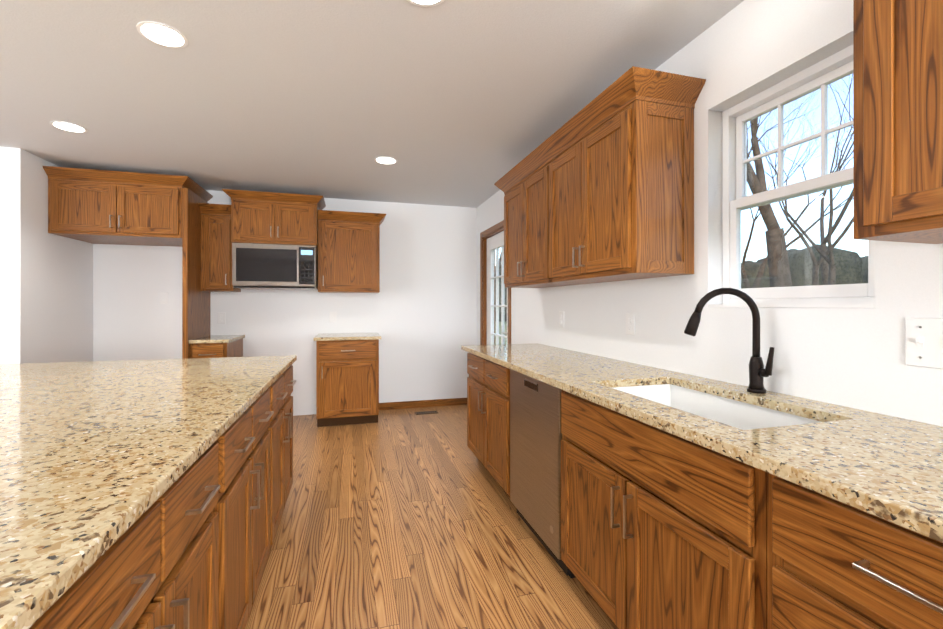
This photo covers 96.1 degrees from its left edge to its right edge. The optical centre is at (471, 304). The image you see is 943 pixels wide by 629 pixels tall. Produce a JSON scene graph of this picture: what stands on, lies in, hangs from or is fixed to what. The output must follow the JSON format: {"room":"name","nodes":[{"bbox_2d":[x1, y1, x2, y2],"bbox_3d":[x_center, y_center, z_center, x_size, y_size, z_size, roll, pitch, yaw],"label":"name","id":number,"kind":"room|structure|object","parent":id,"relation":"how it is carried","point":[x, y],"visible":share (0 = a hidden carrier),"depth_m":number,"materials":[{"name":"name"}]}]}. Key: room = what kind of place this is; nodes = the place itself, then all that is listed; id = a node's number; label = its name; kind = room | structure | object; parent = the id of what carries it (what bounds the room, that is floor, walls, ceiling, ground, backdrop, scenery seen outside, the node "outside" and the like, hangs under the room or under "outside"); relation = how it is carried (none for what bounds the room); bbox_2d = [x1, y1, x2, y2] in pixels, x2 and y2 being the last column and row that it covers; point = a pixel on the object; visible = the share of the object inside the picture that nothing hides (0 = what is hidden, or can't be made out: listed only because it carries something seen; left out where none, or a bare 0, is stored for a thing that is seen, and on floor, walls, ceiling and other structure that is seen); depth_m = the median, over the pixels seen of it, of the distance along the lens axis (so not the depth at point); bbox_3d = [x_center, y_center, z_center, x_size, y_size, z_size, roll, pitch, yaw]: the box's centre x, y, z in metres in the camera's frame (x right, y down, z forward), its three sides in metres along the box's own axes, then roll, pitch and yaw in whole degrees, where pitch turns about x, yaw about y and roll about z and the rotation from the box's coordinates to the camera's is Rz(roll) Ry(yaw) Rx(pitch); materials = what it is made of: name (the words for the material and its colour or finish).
{"room":"kitchen","nodes":[
{"label":"kitchen","id":0,"kind":"room"},
{"bbox_2d":[0,147,92,363],"bbox_3d":[-3.706,0.011,3.748,0.125,2.459,0.969,0,0,-16],"label":"wall","id":1,"kind":"structure","parent":0,"point":[46,296],"depth_m":3.47,"materials":[{"name":"paint"}]},
{"bbox_2d":[93,190,476,415],"bbox_3d":[-3.124,0.011,4.496,6.885,2.460,0.150,0,0,-16],"label":"wall","id":2,"kind":"structure","parent":0,"point":[418,312],"depth_m":4.92,"materials":[{"name":"paint"}]},
{"bbox_2d":[43,166,212,358],"bbox_3d":[-3.167,0.041,4.025,1.060,2.399,0.730,0,0,-16],"label":"upper cabinet","id":3,"kind":"object","parent":2,"relation":"attached to","point":[92,206],"visible":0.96,"depth_m":3.78,"materials":[{"name":"brown wood"}]},
{"bbox_2d":[199,203,240,291],"bbox_3d":[-2.588,-0.569,4.372,0.289,0.859,0.380,0,0,-16],"label":"upper cabinet","id":4,"kind":"object","parent":2,"relation":"attached to","point":[216,259],"visible":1,"depth_m":4.24,"materials":[{"name":"brown wood"}]},
{"bbox_2d":[222,189,325,247],"bbox_3d":[-2.047,-0.875,4.479,0.938,0.507,0.470,0,0,-16],"label":"upper cabinet","id":5,"kind":"object","parent":2,"relation":"attached to","point":[258,217],"visible":0.94,"depth_m":4.30,"materials":[{"name":"brown wood"}]},
{"bbox_2d":[232,243,317,289],"bbox_3d":[-2.052,-0.394,4.495,0.782,0.446,0.434,0,0,-16],"label":"microwave","id":6,"kind":"object","parent":5,"relation":"attached to","point":[270,266],"visible":1,"depth_m":4.31,"materials":[{"name":"silver metal"}]},
{"bbox_2d":[318,210,385,292],"bbox_3d":[-1.328,-0.568,4.730,0.712,0.859,0.380,0,0,-16],"label":"upper cabinet","id":7,"kind":"object","parent":2,"relation":"attached to","point":[348,252],"visible":1,"depth_m":4.59,"materials":[{"name":"brown wood"}]},
{"bbox_2d":[379,398,466,409],"bbox_3d":[-0.523,1.199,5.146,1.225,0.085,0.018,0,0,-16],"label":"baseboard","id":8,"kind":"structure","parent":2,"relation":"attached to","point":[420,403],"depth_m":5.11,"materials":[{"name":"brown wood"}]},
{"bbox_2d":[0,0,743,207],"bbox_3d":[-1.984,-1.262,0.486,6.885,0.080,8.490,0,0,-16],"label":"ceiling","id":9,"kind":"structure","parent":0,"point":[463,103],"depth_m":2.34,"materials":[{"name":"paint"}]},
{"bbox_2d":[50,121,87,132],"bbox_3d":[-2.756,-1.217,2.902,0.190,0.006,0.190,0,0,-16],"label":"recessed light","id":10,"kind":"object","parent":9,"relation":"in","point":[68,126],"visible":1,"depth_m":2.89,"materials":[{"name":"white"}]},
{"bbox_2d":[136,21,187,47],"bbox_3d":[-1.395,-1.218,1.916,0.190,0.006,0.190,0,0,-16],"label":"recessed light","id":11,"kind":"object","parent":9,"relation":"in","point":[158,33],"visible":1,"depth_m":1.90,"materials":[{"name":"white"}]},
{"bbox_2d":[374,156,396,163],"bbox_3d":[-0.722,-1.216,3.573,0.190,0.006,0.190,0,0,-16],"label":"recessed light","id":12,"kind":"object","parent":9,"relation":"in","point":[385,160],"visible":1,"depth_m":3.56,"materials":[{"name":"white"}]},
{"bbox_2d":[407,0,444,6],"bbox_3d":[-0.183,-1.218,1.637,0.190,0.006,0.190,0,0,-16],"label":"recessed light","id":13,"kind":"object","parent":9,"relation":"in","point":[426,3],"visible":1,"depth_m":1.71,"materials":[{"name":"white"}]},
{"bbox_2d":[245,404,616,628],"bbox_3d":[-1.984,1.278,0.484,6.885,0.080,8.490,0,0,-16],"label":"floor","id":14,"kind":"structure","parent":0,"point":[407,518],"depth_m":2.19,"materials":[{"name":"brown wood"}]},
{"bbox_2d":[29,424,232,628],"bbox_3d":[-0.908,0.797,0.756,0.630,0.882,0.814,0,0,-16],"label":"base cabinet","id":15,"kind":"object","parent":14,"relation":"on","point":[189,548],"depth_m":0.87,"materials":[{"name":"brown wood"}]},
{"bbox_2d":[190,338,242,357],"bbox_3d":[-2.540,0.800,4.238,0.309,0.882,0.662,0,0,-16],"label":"base cabinet","id":16,"kind":"object","parent":14,"relation":"on","point":[216,350],"visible":0.27,"depth_m":3.98,"materials":[{"name":"brown wood"}]},
{"bbox_2d":[189,335,244,343],"bbox_3d":[-2.533,0.342,4.253,0.332,0.032,0.638,0,0,-16],"label":"countertop","id":17,"kind":"structure","parent":16,"relation":"on","point":[219,338],"depth_m":4.09,"materials":[{"name":"stone"}]},
{"bbox_2d":[233,380,276,628],"bbox_3d":[-1.115,0.798,1.484,0.630,0.882,0.855,0,0,-16],"label":"base cabinet","id":18,"kind":"object","parent":14,"relation":"on","point":[255,431],"depth_m":1.58,"materials":[{"name":"brown wood"}]},
{"bbox_2d":[277,365,295,528],"bbox_3d":[-1.325,0.798,2.222,0.630,0.882,0.835,0,0,-16],"label":"base cabinet","id":19,"kind":"object","parent":14,"relation":"on","point":[285,383],"depth_m":2.32,"materials":[{"name":"brown wood"}]},
{"bbox_2d":[0,355,296,628],"bbox_3d":[-1.814,0.340,1.289,2.112,0.032,2.396,0,0,-16],"label":"countertop","id":20,"kind":"structure","parent":19,"relation":"on","point":[98,459],"depth_m":0.97,"materials":[{"name":"stone"}]},
{"bbox_2d":[316,339,378,426],"bbox_3d":[-1.331,0.800,4.581,0.610,0.882,0.662,0,0,-16],"label":"base cabinet","id":21,"kind":"object","parent":14,"relation":"on","point":[347,382],"visible":0.96,"depth_m":4.31,"materials":[{"name":"brown wood"}]},
{"bbox_2d":[314,333,380,340],"bbox_3d":[-1.335,0.342,4.593,0.660,0.032,0.638,0,0,-16],"label":"countertop","id":22,"kind":"structure","parent":21,"relation":"on","point":[343,336],"depth_m":4.35,"materials":[{"name":"stone"}]},
{"bbox_2d":[415,411,437,414],"bbox_3d":[-0.517,1.238,4.861,0.260,0.006,0.110,0,0,-16],"label":"floor vent","id":23,"kind":"object","parent":14,"relation":"in","point":[425,412],"visible":1,"depth_m":4.86,"materials":[{"name":"brown"}]},
{"bbox_2d":[467,353,606,512],"bbox_3d":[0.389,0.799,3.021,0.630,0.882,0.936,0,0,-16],"label":"base cabinet","id":24,"kind":"object","parent":14,"relation":"on","point":[583,421],"depth_m":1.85,"materials":[{"name":"brown wood"}]},
{"bbox_2d":[461,343,942,542],"bbox_3d":[0.898,0.451,1.158,0.669,0.254,4.830,0,0,-16],"label":"countertop","id":25,"kind":"structure","parent":24,"relation":"on","point":[887,467],"depth_m":1.11,"materials":[{"name":"stone"}]},
{"bbox_2d":[684,288,773,392],"bbox_3d":[0.950,0.130,1.568,0.268,0.387,0.168,0,0,-16],"label":"faucet","id":26,"kind":"object","parent":25,"relation":"on","point":[758,372],"visible":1,"depth_m":1.56,"materials":[{"name":"black metal"}]},
{"bbox_2d":[510,369,575,577],"bbox_3d":[0.590,0.798,2.267,0.596,0.874,0.606,0,0,-16],"label":"dishwasher","id":27,"kind":"object","parent":14,"relation":"on","point":[535,451],"visible":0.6,"depth_m":2.11,"materials":[{"name":"silver"}]},
{"bbox_2d":[735,460,942,628],"bbox_3d":[1.026,0.797,0.781,0.630,0.882,0.615,0,0,-16],"label":"base cabinet","id":28,"kind":"object","parent":14,"relation":"on","point":[805,558],"depth_m":0.83,"materials":[{"name":"brown wood"}]},
{"bbox_2d":[477,0,942,425],"bbox_3d":[1.255,0.009,1.405,0.150,2.460,8.190,0,0,-16],"label":"wall","id":29,"kind":"structure","parent":0,"point":[744,50],"depth_m":1.69,"materials":[{"name":"paint"}]},
{"bbox_2d":[480,220,510,344],"bbox_3d":[0.319,0.186,4.668,0.165,2.110,1.000,0,0,-16],"label":"door frame","id":30,"kind":"structure","parent":29,"relation":"attached to","point":[497,228],"depth_m":5.06,"materials":[{"name":"brown wood"}]},
{"bbox_2d":[487,231,507,344],"bbox_3d":[0.287,0.222,4.659,0.103,2.015,0.834,0,0,-16],"label":"entry door","id":31,"kind":"structure","parent":29,"relation":"in","point":[495,242],"depth_m":4.75,"materials":[{"name":"white"}]},
{"bbox_2d":[502,150,556,287],"bbox_3d":[0.533,-0.563,3.066,0.330,0.846,0.894,0,0,-16],"label":"upper cabinet","id":32,"kind":"object","parent":29,"relation":"attached to","point":[522,189],"depth_m":3.03,"materials":[{"name":"brown wood"}]},
{"bbox_2d":[559,311,563,327],"bbox_3d":[0.672,0.110,3.168,0.008,0.120,0.075,0,0,-16],"label":"electrical outlet","id":33,"kind":"object","parent":29,"relation":"attached to","point":[561,319],"visible":1,"depth_m":3.16,"materials":[{"name":"white plastic"}]},
{"bbox_2d":[542,74,697,285],"bbox_3d":[0.742,-0.563,2.330,0.330,0.846,0.895,0,0,-16],"label":"upper cabinet","id":34,"kind":"object","parent":29,"relation":"attached to","point":[599,188],"depth_m":1.94,"materials":[{"name":"brown wood"}]},
{"bbox_2d":[626,313,634,334],"bbox_3d":[0.893,0.109,2.388,0.008,0.120,0.075,0,0,-16],"label":"electrical outlet","id":35,"kind":"object","parent":29,"relation":"attached to","point":[630,324],"visible":1,"depth_m":2.38,"materials":[{"name":"white plastic"}]},
{"bbox_2d":[709,44,874,307],"bbox_3d":[1.200,-0.425,1.592,0.143,0.870,0.618,0,0,-16],"label":"window","id":36,"kind":"structure","parent":29,"relation":"in","point":[823,74],"depth_m":1.64,"materials":[{"name":"white"}]},
{"bbox_2d":[853,0,942,243],"bbox_3d":[1.217,-0.575,0.657,0.330,0.824,0.915,0,0,-16],"label":"upper cabinet","id":37,"kind":"object","parent":29,"relation":"attached to","point":[897,120],"visible":1,"depth_m":0.94,"materials":[{"name":"brown wood"}]},
{"bbox_2d":[906,318,942,368],"bbox_3d":[1.245,0.103,1.135,0.017,0.135,0.135,0,0,-16],"label":"switch plate","id":38,"kind":"object","parent":29,"relation":"attached to","point":[924,342],"visible":1,"depth_m":1.16,"materials":[{"name":"white plastic"}]},
{"label":"outside","id":39,"kind":"structure","parent":0,"visible":0},
{"bbox_2d":[495,322,506,344],"bbox_3d":[39.987,1.907,26.858,88.255,0.100,110.000,0,0,-16],"label":"ground","id":40,"kind":"structure","parent":39,"point":[500,332],"depth_m":29.48,"materials":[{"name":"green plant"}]},
{"bbox_2d":[495,244,867,321],"bbox_3d":[15.067,-2.163,35.086,65.994,8.052,58.701,0,0,-16],"label":"hedge","id":41,"kind":"object","parent":40,"relation":"on","point":[845,273],"depth_m":37.93,"materials":[{"name":"green plant"}]},
{"bbox_2d":[747,118,791,307],"bbox_3d":[4.392,-3.858,8.683,6.907,11.457,4.948,0,0,-16],"label":"tree","id":42,"kind":"object","parent":40,"relation":"on","point":[775,258],"depth_m":9.59,"materials":[{"name":"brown plant"}]},
{"bbox_2d":[747,85,833,157],"bbox_3d":[10.268,-4.419,15.957,7.358,12.654,6.254,0,0,-16],"label":"tree","id":43,"kind":"object","parent":40,"relation":"on","point":[748,153],"depth_m":15.39,"materials":[{"name":"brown plant"}]},
{"bbox_2d":[741,119,849,287],"bbox_3d":[16.512,-4.298,24.164,7.838,12.377,8.879,0,0,-16],"label":"tree","id":44,"kind":"object","parent":40,"relation":"on","point":[746,285],"depth_m":24.99,"materials":[{"name":"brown plant"}]},
{"bbox_2d":[748,100,853,285],"bbox_3d":[12.498,-3.047,14.586,6.448,9.850,6.970,0,0,-16],"label":"tree","id":45,"kind":"object","parent":40,"relation":"on","point":[815,281],"depth_m":16.25,"materials":[{"name":"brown plant"}]},
{"bbox_2d":[753,119,853,287],"bbox_3d":[20.021,-4.507,22.428,7.294,12.819,7.619,0,0,-16],"label":"tree","id":46,"kind":"object","parent":40,"relation":"on","point":[761,273],"depth_m":23.76,"materials":[{"name":"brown plant"}]},
{"bbox_2d":[765,75,852,284],"bbox_3d":[9.560,-2.865,11.193,4.911,9.493,5.863,0,0,-16],"label":"tree","id":47,"kind":"object","parent":40,"relation":"on","point":[831,267],"depth_m":11.99,"materials":[{"name":"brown plant"}]},
{"bbox_2d":[819,74,852,284],"bbox_3d":[16.461,-4.867,16.503,10.653,13.544,10.171,0,0,-16],"label":"tree","id":48,"kind":"object","parent":40,"relation":"on","point":[824,262],"depth_m":18.18,"materials":[{"name":"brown plant"}]}
]}

